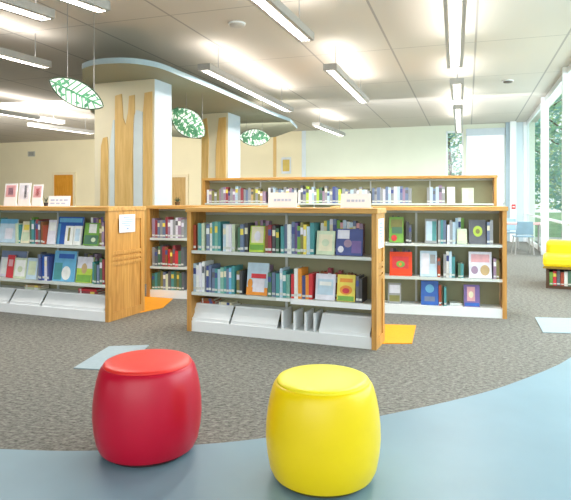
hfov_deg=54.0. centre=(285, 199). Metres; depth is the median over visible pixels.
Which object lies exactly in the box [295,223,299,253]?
book
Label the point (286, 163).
print
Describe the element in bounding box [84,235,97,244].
picture
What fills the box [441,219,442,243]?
book
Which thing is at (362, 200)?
sign card
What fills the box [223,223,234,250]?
book
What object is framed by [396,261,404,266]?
picture
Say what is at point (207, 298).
book
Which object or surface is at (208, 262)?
book
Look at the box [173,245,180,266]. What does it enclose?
book
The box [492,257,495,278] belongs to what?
book
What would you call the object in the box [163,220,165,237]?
book
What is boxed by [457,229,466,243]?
picture book
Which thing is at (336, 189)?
book
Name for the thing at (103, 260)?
book
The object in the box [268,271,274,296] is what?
book
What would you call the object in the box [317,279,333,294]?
picture
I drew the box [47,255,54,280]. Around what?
book
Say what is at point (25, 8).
linear pendant light
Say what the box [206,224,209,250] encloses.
book
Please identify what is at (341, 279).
picture
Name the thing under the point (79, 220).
picture
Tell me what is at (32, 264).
picture
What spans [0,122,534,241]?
wall
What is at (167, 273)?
book
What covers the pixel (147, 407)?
stool
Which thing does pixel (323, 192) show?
book
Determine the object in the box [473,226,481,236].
picture
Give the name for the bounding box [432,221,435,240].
picture
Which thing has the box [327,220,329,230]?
book
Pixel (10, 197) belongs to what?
display card
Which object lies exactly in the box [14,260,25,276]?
picture
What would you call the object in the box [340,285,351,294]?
picture
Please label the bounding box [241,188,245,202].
book
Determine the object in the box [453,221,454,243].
book
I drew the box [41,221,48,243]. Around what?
book
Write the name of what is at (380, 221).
paper notice
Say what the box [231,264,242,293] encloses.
book
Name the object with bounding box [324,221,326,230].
book
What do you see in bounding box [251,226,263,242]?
picture
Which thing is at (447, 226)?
book
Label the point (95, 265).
book
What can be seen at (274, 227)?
book
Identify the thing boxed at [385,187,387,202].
book
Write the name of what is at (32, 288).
book
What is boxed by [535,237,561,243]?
pavement
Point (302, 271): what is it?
book
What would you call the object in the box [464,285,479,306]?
picture book
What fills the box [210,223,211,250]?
book
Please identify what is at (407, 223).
book
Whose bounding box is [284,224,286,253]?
book
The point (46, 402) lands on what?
floor
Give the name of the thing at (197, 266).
book
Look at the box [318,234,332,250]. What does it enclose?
picture
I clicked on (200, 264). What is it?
book
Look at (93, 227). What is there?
picture
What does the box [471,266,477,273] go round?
picture
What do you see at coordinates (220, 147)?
wall pillar
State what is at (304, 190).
book
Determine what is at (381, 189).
book
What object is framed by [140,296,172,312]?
tile
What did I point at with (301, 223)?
book
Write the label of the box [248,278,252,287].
picture
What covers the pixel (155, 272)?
book
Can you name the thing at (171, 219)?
book
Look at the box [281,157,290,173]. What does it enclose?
framed poster
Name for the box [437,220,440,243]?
book
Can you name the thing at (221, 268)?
book
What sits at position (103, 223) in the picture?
book
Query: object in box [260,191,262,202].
book
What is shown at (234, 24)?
smoke detector
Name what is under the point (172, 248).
book
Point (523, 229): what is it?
chair
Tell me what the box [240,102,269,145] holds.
leaf ornament
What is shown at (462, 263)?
book
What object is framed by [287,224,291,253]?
book
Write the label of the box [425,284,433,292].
picture
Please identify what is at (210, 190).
book
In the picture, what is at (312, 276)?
book
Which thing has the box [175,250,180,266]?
book
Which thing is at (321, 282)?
picture
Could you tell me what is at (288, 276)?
book
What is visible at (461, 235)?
picture
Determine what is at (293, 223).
book
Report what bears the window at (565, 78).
in the wall
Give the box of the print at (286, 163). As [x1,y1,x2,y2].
[283,159,289,170]
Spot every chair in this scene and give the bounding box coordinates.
[507,219,518,248]
[511,222,534,254]
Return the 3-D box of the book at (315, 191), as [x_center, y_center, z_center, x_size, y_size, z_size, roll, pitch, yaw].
[0.537,-0.059,9.831,0.042,0.226,0.150,0,0,15]
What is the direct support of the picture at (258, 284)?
attached to the picture book at (257, 275)
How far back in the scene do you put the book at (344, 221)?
4.92 m
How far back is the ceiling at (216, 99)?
9.38 m
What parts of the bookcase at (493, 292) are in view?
panel, cross rail, shelf, shelf, panel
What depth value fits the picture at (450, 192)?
9.22 m
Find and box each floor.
[0,241,570,450]
[0,358,570,499]
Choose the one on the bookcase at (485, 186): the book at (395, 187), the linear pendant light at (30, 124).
the book at (395, 187)
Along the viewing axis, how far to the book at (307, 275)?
4.94 m
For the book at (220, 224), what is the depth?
5.27 m
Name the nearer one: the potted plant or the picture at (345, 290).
the picture at (345, 290)
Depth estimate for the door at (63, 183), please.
22.01 m
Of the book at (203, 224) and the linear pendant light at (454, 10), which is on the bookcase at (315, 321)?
the book at (203, 224)
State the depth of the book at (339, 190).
9.65 m
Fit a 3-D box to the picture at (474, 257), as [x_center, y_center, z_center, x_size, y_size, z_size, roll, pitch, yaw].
[2.093,0.627,6.021,0.187,0.084,0.001,0,-9,14]
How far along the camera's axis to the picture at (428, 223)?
6.13 m
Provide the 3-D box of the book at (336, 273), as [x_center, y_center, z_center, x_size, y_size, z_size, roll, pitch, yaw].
[0.462,0.758,4.976,0.027,0.231,0.065,0,0,22]
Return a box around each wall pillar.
[95,79,171,283]
[201,112,239,204]
[506,122,509,240]
[510,121,515,241]
[516,122,522,240]
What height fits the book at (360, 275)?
0.224 m
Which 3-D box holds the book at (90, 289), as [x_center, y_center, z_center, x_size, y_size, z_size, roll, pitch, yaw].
[-2.091,0.964,6.045,0.239,0.024,0.140,0,0,21]
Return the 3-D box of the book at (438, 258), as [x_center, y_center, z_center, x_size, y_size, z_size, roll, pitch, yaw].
[1.690,0.735,6.178,0.030,0.207,0.180,0,0,14]
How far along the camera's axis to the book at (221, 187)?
10.19 m
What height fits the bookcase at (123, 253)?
1.180 m
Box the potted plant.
[175,197,179,204]
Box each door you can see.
[52,172,75,205]
[172,174,188,204]
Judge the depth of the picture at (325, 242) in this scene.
4.89 m
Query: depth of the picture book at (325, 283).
4.89 m
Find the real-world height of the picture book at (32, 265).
0.234 m
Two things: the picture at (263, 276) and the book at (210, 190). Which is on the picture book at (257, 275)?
the picture at (263, 276)
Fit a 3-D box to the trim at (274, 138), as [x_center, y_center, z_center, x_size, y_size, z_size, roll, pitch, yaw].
[-0.370,-0.500,19.353,0.110,3.500,0.017,0,0,18]
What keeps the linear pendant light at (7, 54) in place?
hanging from the ceiling at (394, 51)
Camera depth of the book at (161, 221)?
7.18 m
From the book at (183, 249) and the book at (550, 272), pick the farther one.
the book at (550, 272)
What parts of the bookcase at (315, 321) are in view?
panel, display shelf, display shelf, shelf, shelf, cross rail, panel, display shelf, panel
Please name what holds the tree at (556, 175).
on the ground
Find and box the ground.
[535,212,561,236]
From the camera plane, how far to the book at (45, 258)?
6.06 m
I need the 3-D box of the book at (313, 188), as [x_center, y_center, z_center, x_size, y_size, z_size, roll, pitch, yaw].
[0.495,-0.087,9.847,0.043,0.281,0.150,0,0,15]
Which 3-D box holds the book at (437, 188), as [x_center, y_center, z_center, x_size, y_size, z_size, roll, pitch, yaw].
[2.525,-0.082,9.324,0.048,0.271,0.150,0,0,14]
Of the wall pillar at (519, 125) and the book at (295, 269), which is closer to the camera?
the book at (295, 269)
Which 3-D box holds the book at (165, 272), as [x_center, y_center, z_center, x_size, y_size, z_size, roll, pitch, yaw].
[-1.530,1.036,7.259,0.036,0.225,0.181,0,0,14]
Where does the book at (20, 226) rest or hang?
on the bookcase at (123, 253)
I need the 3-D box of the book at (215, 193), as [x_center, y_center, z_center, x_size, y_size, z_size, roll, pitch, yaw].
[-1.260,-0.048,10.297,0.045,0.203,0.150,0,0,14]
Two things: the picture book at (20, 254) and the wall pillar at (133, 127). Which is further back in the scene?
the wall pillar at (133, 127)
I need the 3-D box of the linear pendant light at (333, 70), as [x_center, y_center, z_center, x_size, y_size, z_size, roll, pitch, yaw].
[1.094,-2.124,9.577,0.200,0.452,2.942,0,0,18]
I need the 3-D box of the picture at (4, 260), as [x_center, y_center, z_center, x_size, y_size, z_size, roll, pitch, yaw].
[-3.149,0.754,6.362,0.205,0.177,0.003,0,-9,21]
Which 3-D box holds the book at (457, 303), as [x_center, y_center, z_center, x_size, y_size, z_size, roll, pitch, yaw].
[1.868,1.137,6.165,0.122,0.024,0.140,0,0,14]
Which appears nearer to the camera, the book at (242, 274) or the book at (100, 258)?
the book at (242, 274)
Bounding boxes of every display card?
[4,183,17,205]
[18,183,31,205]
[32,184,43,205]
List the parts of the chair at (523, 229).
seat, backrest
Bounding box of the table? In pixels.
[507,222,540,250]
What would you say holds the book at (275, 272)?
on the bookcase at (315, 321)
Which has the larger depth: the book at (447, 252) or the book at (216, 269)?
the book at (447, 252)
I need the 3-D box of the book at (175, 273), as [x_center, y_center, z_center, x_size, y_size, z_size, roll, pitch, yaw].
[-1.384,1.034,7.225,0.036,0.229,0.181,0,0,14]
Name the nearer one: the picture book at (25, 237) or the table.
the picture book at (25, 237)
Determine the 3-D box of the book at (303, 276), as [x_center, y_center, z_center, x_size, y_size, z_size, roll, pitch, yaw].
[0.196,0.773,5.036,0.032,0.202,0.181,0,0,22]
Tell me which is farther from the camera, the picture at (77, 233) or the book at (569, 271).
the book at (569, 271)
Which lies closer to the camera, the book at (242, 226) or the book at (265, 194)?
the book at (242, 226)
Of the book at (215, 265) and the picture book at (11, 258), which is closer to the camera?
the book at (215, 265)
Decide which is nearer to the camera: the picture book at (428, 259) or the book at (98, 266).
the book at (98, 266)
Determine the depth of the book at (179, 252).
7.11 m
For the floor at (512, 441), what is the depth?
2.61 m
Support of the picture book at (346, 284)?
on the bookcase at (315, 321)
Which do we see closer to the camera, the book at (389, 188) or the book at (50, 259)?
the book at (50, 259)
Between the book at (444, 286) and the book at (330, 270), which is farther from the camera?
the book at (444, 286)
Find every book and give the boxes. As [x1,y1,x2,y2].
[0,219,18,242]
[0,250,27,276]
[6,255,16,277]
[13,258,27,278]
[15,223,22,242]
[19,225,22,242]
[21,221,29,242]
[25,283,48,287]
[25,286,48,289]
[26,258,37,279]
[30,220,31,243]
[32,220,35,243]
[36,219,49,243]
[38,220,48,243]
[38,253,52,279]
[39,257,41,279]
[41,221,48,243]
[42,254,54,279]
[43,225,56,243]
[44,257,46,280]
[47,220,58,243]
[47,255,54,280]
[52,250,78,281]
[56,217,84,244]
[64,226,74,244]
[73,226,82,244]
[76,257,94,282]
[78,287,103,291]
[78,290,104,293]
[83,223,101,245]
[92,261,99,283]
[94,263,99,283]
[95,254,101,260]
[97,264,99,283]
[99,225,101,245]
[100,258,104,283]
[102,222,104,245]
[102,259,104,284]
[152,218,160,237]
[152,246,158,265]
[152,273,154,288]
[155,220,157,237]
[155,249,157,265]
[155,272,156,288]
[157,271,159,289]
[158,220,159,237]
[158,246,159,265]
[160,220,162,237]
[160,244,168,265]
[160,269,168,289]
[162,246,168,265]
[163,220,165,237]
[163,270,169,289]
[165,246,172,266]
[166,217,173,237]
[166,273,167,289]
[168,219,175,237]
[168,248,172,265]
[168,270,173,289]
[170,220,172,237]
[170,249,172,266]
[171,270,179,289]
[173,220,175,237]
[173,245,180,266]
[174,271,177,289]
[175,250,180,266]
[176,217,182,237]
[177,270,184,289]
[178,217,186,237]
[178,251,180,266]
[179,273,181,290]
[181,219,186,237]
[181,246,186,266]
[182,271,186,290]
[193,224,197,249]
[193,262,200,290]
[196,265,198,291]
[198,222,209,249]
[199,224,201,249]
[199,262,201,291]
[201,296,219,300]
[201,299,221,303]
[202,223,209,249]
[202,260,213,291]
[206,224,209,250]
[206,266,208,291]
[209,189,214,202]
[209,263,220,291]
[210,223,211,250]
[212,222,214,250]
[212,266,223,292]
[214,192,216,202]
[215,221,222,250]
[215,268,219,292]
[218,221,229,250]
[218,269,219,292]
[219,300,237,304]
[220,265,229,293]
[221,187,222,202]
[223,187,225,202]
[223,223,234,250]
[224,265,233,293]
[226,187,230,202]
[226,224,228,250]
[226,268,228,293]
[229,224,231,251]
[229,267,230,293]
[230,189,232,202]
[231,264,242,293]
[232,224,239,251]
[235,186,240,202]
[237,269,245,293]
[238,188,240,202]
[238,227,239,251]
[239,269,247,294]
[240,224,244,251]
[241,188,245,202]
[245,222,254,251]
[246,262,269,295]
[248,188,252,202]
[249,226,264,251]
[255,187,259,202]
[258,188,261,202]
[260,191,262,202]
[263,191,267,202]
[265,226,267,252]
[268,224,278,252]
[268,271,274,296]
[272,225,282,252]
[272,270,279,296]
[276,228,280,252]
[276,272,279,296]
[280,266,289,297]
[281,226,283,253]
[283,269,292,297]
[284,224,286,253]
[286,272,293,297]
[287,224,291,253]
[291,273,293,297]
[292,221,301,253]
[294,266,304,298]
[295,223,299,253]
[297,226,299,253]
[298,190,300,202]
[298,267,307,298]
[300,222,309,253]
[301,185,304,202]
[302,274,306,298]
[303,189,305,202]
[303,224,309,253]
[305,274,308,298]
[306,186,310,202]
[307,226,309,254]
[309,190,311,202]
[309,271,318,299]
[310,222,319,254]
[312,187,315,202]
[314,190,316,202]
[315,273,335,300]
[316,231,335,254]
[319,187,323,202]
[322,191,324,202]
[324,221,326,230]
[325,186,328,202]
[327,191,329,202]
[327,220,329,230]
[328,267,333,273]
[330,219,332,230]
[332,187,336,202]
[333,219,337,253]
[335,188,339,202]
[335,272,337,298]
[336,229,363,255]
[337,220,341,228]
[337,274,355,301]
[338,189,341,202]
[343,220,347,228]
[356,274,363,302]
[359,223,364,254]
[359,276,366,302]
[372,188,374,202]
[374,189,376,202]
[377,187,379,202]
[380,188,382,202]
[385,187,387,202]
[388,187,390,202]
[388,283,400,303]
[389,217,403,242]
[390,252,411,275]
[391,187,393,202]
[394,186,396,202]
[397,187,399,202]
[400,186,402,202]
[405,187,407,202]
[406,221,408,242]
[408,188,411,202]
[409,224,411,242]
[420,251,436,276]
[421,280,437,304]
[425,219,436,242]
[427,187,429,202]
[430,187,432,202]
[433,189,435,202]
[436,187,438,202]
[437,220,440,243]
[437,257,439,276]
[438,283,440,305]
[439,185,441,202]
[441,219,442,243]
[442,187,444,202]
[443,220,445,243]
[443,253,445,276]
[443,285,445,305]
[446,224,449,243]
[446,250,448,276]
[447,187,454,202]
[449,220,452,243]
[449,251,451,277]
[449,301,460,305]
[452,256,454,277]
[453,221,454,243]
[455,218,457,242]
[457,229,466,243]
[457,261,460,277]
[458,217,460,228]
[460,262,463,277]
[461,218,463,228]
[462,188,473,202]
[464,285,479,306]
[469,220,485,243]
[469,252,491,278]
[486,221,489,244]
[488,220,492,243]
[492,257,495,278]
[496,258,498,278]
[549,270,552,284]
[553,270,555,285]
[557,270,559,285]
[560,271,563,285]
[564,271,567,285]
[568,270,570,285]
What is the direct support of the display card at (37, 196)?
on the bookcase at (123, 253)
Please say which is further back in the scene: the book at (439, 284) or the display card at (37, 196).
the display card at (37, 196)
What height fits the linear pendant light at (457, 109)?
0.452 m
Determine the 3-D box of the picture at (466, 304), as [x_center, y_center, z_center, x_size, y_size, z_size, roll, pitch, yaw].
[2.002,1.121,6.012,0.147,0.035,0.003,0,-9,14]
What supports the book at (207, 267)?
on the bookcase at (315, 321)
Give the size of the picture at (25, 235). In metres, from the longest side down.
0.098 x 0.096 x 0.002 m
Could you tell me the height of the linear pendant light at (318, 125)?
0.452 m
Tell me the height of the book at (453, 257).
0.227 m
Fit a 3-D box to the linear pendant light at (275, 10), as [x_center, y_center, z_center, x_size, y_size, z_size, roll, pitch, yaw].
[-0.119,-2.124,5.698,0.200,0.452,2.137,0,0,20]
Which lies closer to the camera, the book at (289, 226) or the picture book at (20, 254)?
the book at (289, 226)
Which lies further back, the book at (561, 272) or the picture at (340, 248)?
the book at (561, 272)
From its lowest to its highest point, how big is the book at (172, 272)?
0.238 m
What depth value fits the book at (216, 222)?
5.27 m
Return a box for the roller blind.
[466,128,504,202]
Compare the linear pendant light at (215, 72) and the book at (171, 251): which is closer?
the book at (171, 251)
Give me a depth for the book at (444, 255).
6.07 m
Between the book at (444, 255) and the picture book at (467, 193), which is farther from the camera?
the picture book at (467, 193)
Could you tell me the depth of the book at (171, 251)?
7.13 m
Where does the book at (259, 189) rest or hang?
on the bookcase at (485, 186)
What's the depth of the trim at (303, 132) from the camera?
19.02 m
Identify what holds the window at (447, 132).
in the wall
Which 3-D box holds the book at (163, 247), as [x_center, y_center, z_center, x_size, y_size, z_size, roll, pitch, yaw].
[-1.535,0.723,7.243,0.038,0.252,0.181,0,0,14]
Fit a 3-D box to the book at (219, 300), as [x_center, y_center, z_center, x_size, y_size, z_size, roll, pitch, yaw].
[-0.724,0.989,5.476,0.150,0.024,0.140,0,0,22]
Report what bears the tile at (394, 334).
on the floor at (46, 402)
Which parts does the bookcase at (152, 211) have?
panel, shelf, shelf, cross rail, panel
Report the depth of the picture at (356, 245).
4.78 m
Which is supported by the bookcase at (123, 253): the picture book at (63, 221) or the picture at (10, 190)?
the picture book at (63, 221)
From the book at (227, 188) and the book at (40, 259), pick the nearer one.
the book at (40, 259)
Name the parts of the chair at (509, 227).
backrest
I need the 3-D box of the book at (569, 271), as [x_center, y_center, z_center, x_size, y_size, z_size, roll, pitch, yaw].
[4.010,1.101,7.907,0.042,0.214,0.170,0,0,25]
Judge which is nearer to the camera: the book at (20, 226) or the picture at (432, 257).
the picture at (432, 257)
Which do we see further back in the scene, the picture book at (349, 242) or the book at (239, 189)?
the book at (239, 189)
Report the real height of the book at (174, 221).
0.230 m
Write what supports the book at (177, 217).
on the bookcase at (152, 211)
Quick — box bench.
[543,240,570,289]
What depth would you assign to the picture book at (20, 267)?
6.23 m
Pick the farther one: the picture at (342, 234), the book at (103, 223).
the book at (103, 223)
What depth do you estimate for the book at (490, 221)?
5.96 m
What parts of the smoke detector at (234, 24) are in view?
plate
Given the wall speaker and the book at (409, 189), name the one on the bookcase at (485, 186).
the book at (409, 189)
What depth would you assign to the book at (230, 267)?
5.21 m
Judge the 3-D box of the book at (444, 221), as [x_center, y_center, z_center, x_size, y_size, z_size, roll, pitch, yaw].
[1.748,0.348,6.162,0.030,0.252,0.180,0,0,14]
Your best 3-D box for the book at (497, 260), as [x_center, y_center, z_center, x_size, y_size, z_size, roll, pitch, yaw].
[2.272,0.737,6.029,0.025,0.204,0.181,0,0,13]
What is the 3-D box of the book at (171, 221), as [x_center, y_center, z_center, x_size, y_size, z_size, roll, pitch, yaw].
[-1.433,0.369,7.223,0.030,0.229,0.181,0,0,14]
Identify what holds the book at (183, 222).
on the bookcase at (152, 211)
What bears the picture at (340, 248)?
attached to the picture book at (349, 242)
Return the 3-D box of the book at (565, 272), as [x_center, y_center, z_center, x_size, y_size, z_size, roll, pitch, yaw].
[3.968,1.107,7.927,0.042,0.202,0.170,0,0,25]
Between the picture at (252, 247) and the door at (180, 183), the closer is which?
the picture at (252, 247)
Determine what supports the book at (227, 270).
on the bookcase at (315, 321)
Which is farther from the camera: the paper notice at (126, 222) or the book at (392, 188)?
the book at (392, 188)
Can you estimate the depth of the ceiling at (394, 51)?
8.92 m
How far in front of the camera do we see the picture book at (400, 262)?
6.20 m
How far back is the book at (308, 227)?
4.92 m
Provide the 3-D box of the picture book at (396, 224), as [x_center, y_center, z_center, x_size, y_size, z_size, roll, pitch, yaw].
[1.233,0.331,6.227,0.158,0.285,0.063,0,0,14]
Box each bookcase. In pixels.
[0,206,145,322]
[146,205,299,298]
[185,207,385,350]
[202,175,497,207]
[330,206,507,318]
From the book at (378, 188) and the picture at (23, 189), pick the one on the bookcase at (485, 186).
the book at (378, 188)
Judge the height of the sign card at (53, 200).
0.115 m
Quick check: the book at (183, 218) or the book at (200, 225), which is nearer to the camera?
the book at (200, 225)
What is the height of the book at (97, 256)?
0.295 m
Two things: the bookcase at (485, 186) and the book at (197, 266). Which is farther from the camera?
the bookcase at (485, 186)
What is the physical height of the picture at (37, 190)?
0.128 m
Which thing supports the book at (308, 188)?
on the bookcase at (485, 186)
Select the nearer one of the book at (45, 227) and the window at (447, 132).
the book at (45, 227)
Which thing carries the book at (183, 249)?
on the bookcase at (152, 211)
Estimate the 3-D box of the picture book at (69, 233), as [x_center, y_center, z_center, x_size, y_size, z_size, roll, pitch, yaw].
[-2.306,0.378,5.983,0.108,0.202,0.050,0,0,21]
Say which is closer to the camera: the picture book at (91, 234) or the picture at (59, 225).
the picture book at (91, 234)
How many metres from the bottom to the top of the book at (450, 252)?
0.282 m
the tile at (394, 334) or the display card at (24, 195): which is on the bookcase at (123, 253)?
the display card at (24, 195)
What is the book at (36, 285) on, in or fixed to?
on the book at (32, 288)
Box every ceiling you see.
[0,0,570,142]
[82,58,296,138]
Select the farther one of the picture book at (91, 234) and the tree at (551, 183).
the tree at (551, 183)
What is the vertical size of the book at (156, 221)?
0.224 m
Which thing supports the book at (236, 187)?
on the bookcase at (485, 186)
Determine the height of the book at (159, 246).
0.250 m
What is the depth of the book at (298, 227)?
4.95 m
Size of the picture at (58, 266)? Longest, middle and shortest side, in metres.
0.179 x 0.104 x 0.001 m
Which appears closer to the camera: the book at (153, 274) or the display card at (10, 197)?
the display card at (10, 197)
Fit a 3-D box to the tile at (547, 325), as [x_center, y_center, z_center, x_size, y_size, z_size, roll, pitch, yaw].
[2.720,1.246,5.573,0.373,0.007,0.777,0,0,18]
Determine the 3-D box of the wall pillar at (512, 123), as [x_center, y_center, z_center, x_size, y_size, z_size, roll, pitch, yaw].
[6.850,-0.550,16.871,0.169,3.600,0.299,0,0,18]
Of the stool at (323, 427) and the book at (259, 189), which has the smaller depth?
the stool at (323, 427)
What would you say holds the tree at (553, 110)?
on the ground
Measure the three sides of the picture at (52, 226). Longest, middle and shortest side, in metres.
0.092 x 0.089 x 0.001 m
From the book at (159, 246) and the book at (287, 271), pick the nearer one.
the book at (287, 271)
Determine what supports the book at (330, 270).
on the bookcase at (315, 321)
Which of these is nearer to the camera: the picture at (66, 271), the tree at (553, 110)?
the picture at (66, 271)
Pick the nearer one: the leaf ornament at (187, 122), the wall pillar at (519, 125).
the leaf ornament at (187, 122)
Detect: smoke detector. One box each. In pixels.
[228,21,245,27]
[502,79,513,83]
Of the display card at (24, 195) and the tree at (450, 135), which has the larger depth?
the tree at (450, 135)
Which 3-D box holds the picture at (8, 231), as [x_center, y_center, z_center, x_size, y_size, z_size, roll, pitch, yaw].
[-3.107,0.377,6.289,0.114,0.119,0.002,0,-9,21]
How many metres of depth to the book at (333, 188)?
9.69 m
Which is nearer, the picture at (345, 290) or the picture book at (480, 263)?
the picture at (345, 290)
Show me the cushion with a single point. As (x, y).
(550, 260)
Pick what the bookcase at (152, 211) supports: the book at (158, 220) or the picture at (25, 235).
the book at (158, 220)
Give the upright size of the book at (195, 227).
0.241 m
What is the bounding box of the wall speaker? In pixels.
[28,151,34,156]
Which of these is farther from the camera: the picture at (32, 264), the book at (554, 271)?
the book at (554, 271)
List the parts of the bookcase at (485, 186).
panel, shelf, cross rail, panel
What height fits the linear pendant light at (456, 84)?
0.452 m
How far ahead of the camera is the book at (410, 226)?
6.16 m
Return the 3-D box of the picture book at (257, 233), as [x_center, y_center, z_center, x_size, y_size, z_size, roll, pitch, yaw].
[-0.255,0.358,5.148,0.151,0.240,0.056,0,0,22]
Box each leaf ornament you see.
[49,4,103,109]
[172,93,204,137]
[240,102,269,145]
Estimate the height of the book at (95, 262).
0.228 m
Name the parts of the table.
leg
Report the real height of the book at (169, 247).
0.247 m
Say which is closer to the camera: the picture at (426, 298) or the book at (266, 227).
the book at (266, 227)
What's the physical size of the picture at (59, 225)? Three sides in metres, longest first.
0.222 x 0.041 x 0.002 m
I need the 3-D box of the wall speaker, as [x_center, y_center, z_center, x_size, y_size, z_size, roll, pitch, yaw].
[-10.229,-1.854,22.546,0.340,0.200,0.034,0,0,18]
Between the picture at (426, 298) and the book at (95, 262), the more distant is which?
the picture at (426, 298)
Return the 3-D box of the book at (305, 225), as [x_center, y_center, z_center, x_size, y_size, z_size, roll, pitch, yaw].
[0.203,0.348,5.006,0.027,0.261,0.180,0,0,22]
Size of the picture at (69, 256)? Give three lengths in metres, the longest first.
0.209 x 0.049 x 0.003 m
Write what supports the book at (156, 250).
on the bookcase at (152, 211)
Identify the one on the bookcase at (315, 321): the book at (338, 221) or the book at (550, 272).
the book at (338, 221)
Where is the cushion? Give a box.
[543,253,570,267]
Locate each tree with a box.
[448,133,461,175]
[535,94,561,237]
[535,98,561,207]
[535,98,561,231]
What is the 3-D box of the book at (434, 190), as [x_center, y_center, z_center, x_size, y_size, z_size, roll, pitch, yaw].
[2.479,-0.067,9.335,0.044,0.242,0.150,0,0,14]
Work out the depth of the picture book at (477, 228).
6.02 m
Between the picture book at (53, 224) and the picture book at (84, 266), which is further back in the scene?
the picture book at (53, 224)
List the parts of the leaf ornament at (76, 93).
panel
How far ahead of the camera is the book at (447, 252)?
6.07 m
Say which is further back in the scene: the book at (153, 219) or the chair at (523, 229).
the chair at (523, 229)
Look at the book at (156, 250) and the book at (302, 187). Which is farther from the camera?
the book at (302, 187)
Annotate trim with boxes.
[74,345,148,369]
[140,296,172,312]
[273,137,275,176]
[302,131,305,176]
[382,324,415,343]
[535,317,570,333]
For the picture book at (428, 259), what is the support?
on the bookcase at (493, 292)
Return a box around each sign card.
[48,196,70,205]
[268,192,299,207]
[340,193,372,207]
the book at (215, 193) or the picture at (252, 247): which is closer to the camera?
the picture at (252, 247)
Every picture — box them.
[0,223,14,242]
[0,258,7,273]
[2,250,26,257]
[4,228,12,238]
[5,185,15,196]
[8,259,12,265]
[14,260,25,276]
[19,185,28,198]
[22,232,28,240]
[28,261,36,274]
[33,186,41,196]
[49,222,55,230]
[53,263,62,279]
[56,223,60,243]
[59,254,74,258]
[60,218,82,222]
[62,266,70,279]
[74,229,79,240]
[76,275,90,281]
[77,257,93,268]
[82,263,86,273]
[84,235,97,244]
[89,224,96,232]
[246,287,266,295]
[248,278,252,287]
[250,244,263,249]
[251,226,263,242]
[251,273,265,278]
[252,279,264,291]
[254,231,259,240]
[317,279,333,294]
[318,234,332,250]
[320,281,330,285]
[322,239,328,245]
[337,296,353,301]
[338,230,349,238]
[338,246,343,252]
[340,278,352,282]
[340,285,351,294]
[342,288,348,292]
[344,239,351,246]
[351,241,360,252]
[389,285,399,292]
[389,295,399,301]
[391,219,401,227]
[391,235,396,240]
[392,227,401,233]
[392,256,408,268]
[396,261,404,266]
[421,253,428,273]
[424,296,434,300]
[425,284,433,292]
[426,221,431,240]
[430,255,434,263]
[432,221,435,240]
[448,190,453,199]
[458,232,464,240]
[463,189,467,199]
[465,303,478,305]
[467,287,474,300]
[471,254,488,261]
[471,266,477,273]
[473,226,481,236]
[480,265,489,275]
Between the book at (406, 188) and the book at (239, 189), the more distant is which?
the book at (239, 189)
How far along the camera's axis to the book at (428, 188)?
9.29 m
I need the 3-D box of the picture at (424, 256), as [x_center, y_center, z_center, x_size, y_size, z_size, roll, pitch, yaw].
[1.534,0.697,6.144,0.085,0.224,0.001,0,-9,14]
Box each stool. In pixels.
[92,349,201,467]
[266,364,380,497]
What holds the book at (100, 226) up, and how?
on the bookcase at (123, 253)
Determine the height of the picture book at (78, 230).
0.204 m
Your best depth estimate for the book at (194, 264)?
5.36 m
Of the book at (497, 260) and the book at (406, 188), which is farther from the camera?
the book at (406, 188)
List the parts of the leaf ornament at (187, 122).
panel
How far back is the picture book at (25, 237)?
6.20 m
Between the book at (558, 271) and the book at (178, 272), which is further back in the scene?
the book at (558, 271)
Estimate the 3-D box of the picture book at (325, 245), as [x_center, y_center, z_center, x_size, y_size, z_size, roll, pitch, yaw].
[0.353,0.374,4.897,0.164,0.209,0.051,0,0,22]
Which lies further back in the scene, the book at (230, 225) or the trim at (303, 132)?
the trim at (303, 132)
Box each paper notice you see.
[119,214,134,232]
[378,218,383,248]
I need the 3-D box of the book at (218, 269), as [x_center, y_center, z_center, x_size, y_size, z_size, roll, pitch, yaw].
[-0.590,0.763,5.344,0.033,0.222,0.180,0,0,22]
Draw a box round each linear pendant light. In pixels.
[0,0,54,21]
[0,33,51,68]
[0,104,64,123]
[27,122,94,133]
[57,0,109,13]
[198,48,293,111]
[248,0,313,41]
[312,110,344,135]
[323,45,368,102]
[443,0,466,68]
[450,74,463,100]
[453,104,462,132]
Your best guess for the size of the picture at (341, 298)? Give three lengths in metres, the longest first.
0.144 x 0.041 x 0.001 m
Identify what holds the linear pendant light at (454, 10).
hanging from the ceiling at (394, 51)
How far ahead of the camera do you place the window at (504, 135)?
17.16 m
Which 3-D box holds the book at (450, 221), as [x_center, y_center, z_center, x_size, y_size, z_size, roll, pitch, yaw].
[1.813,0.346,6.146,0.029,0.255,0.181,0,0,14]
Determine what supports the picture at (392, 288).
on the picture book at (394, 289)
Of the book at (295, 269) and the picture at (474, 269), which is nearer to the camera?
the book at (295, 269)
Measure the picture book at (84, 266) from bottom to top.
0.271 m
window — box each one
[446,131,462,175]
[466,135,504,205]
[523,63,570,254]
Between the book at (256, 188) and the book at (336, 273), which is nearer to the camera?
the book at (336, 273)
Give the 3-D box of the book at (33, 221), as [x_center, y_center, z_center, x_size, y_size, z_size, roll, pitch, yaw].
[-2.732,0.350,6.208,0.033,0.258,0.181,0,0,21]
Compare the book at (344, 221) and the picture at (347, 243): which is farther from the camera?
the book at (344, 221)
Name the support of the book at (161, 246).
on the bookcase at (152, 211)
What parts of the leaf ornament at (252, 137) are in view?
panel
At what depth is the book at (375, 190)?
9.49 m
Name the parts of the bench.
backrest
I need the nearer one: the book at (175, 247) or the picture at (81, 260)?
the picture at (81, 260)
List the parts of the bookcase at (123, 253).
display shelf, display shelf, shelf, shelf, cross rail, panel, display shelf, panel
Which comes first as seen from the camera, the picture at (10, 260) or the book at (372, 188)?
the picture at (10, 260)
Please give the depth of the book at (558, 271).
7.89 m
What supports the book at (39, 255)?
on the bookcase at (123, 253)
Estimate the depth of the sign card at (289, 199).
5.19 m
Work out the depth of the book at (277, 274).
5.03 m
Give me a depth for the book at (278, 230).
5.05 m

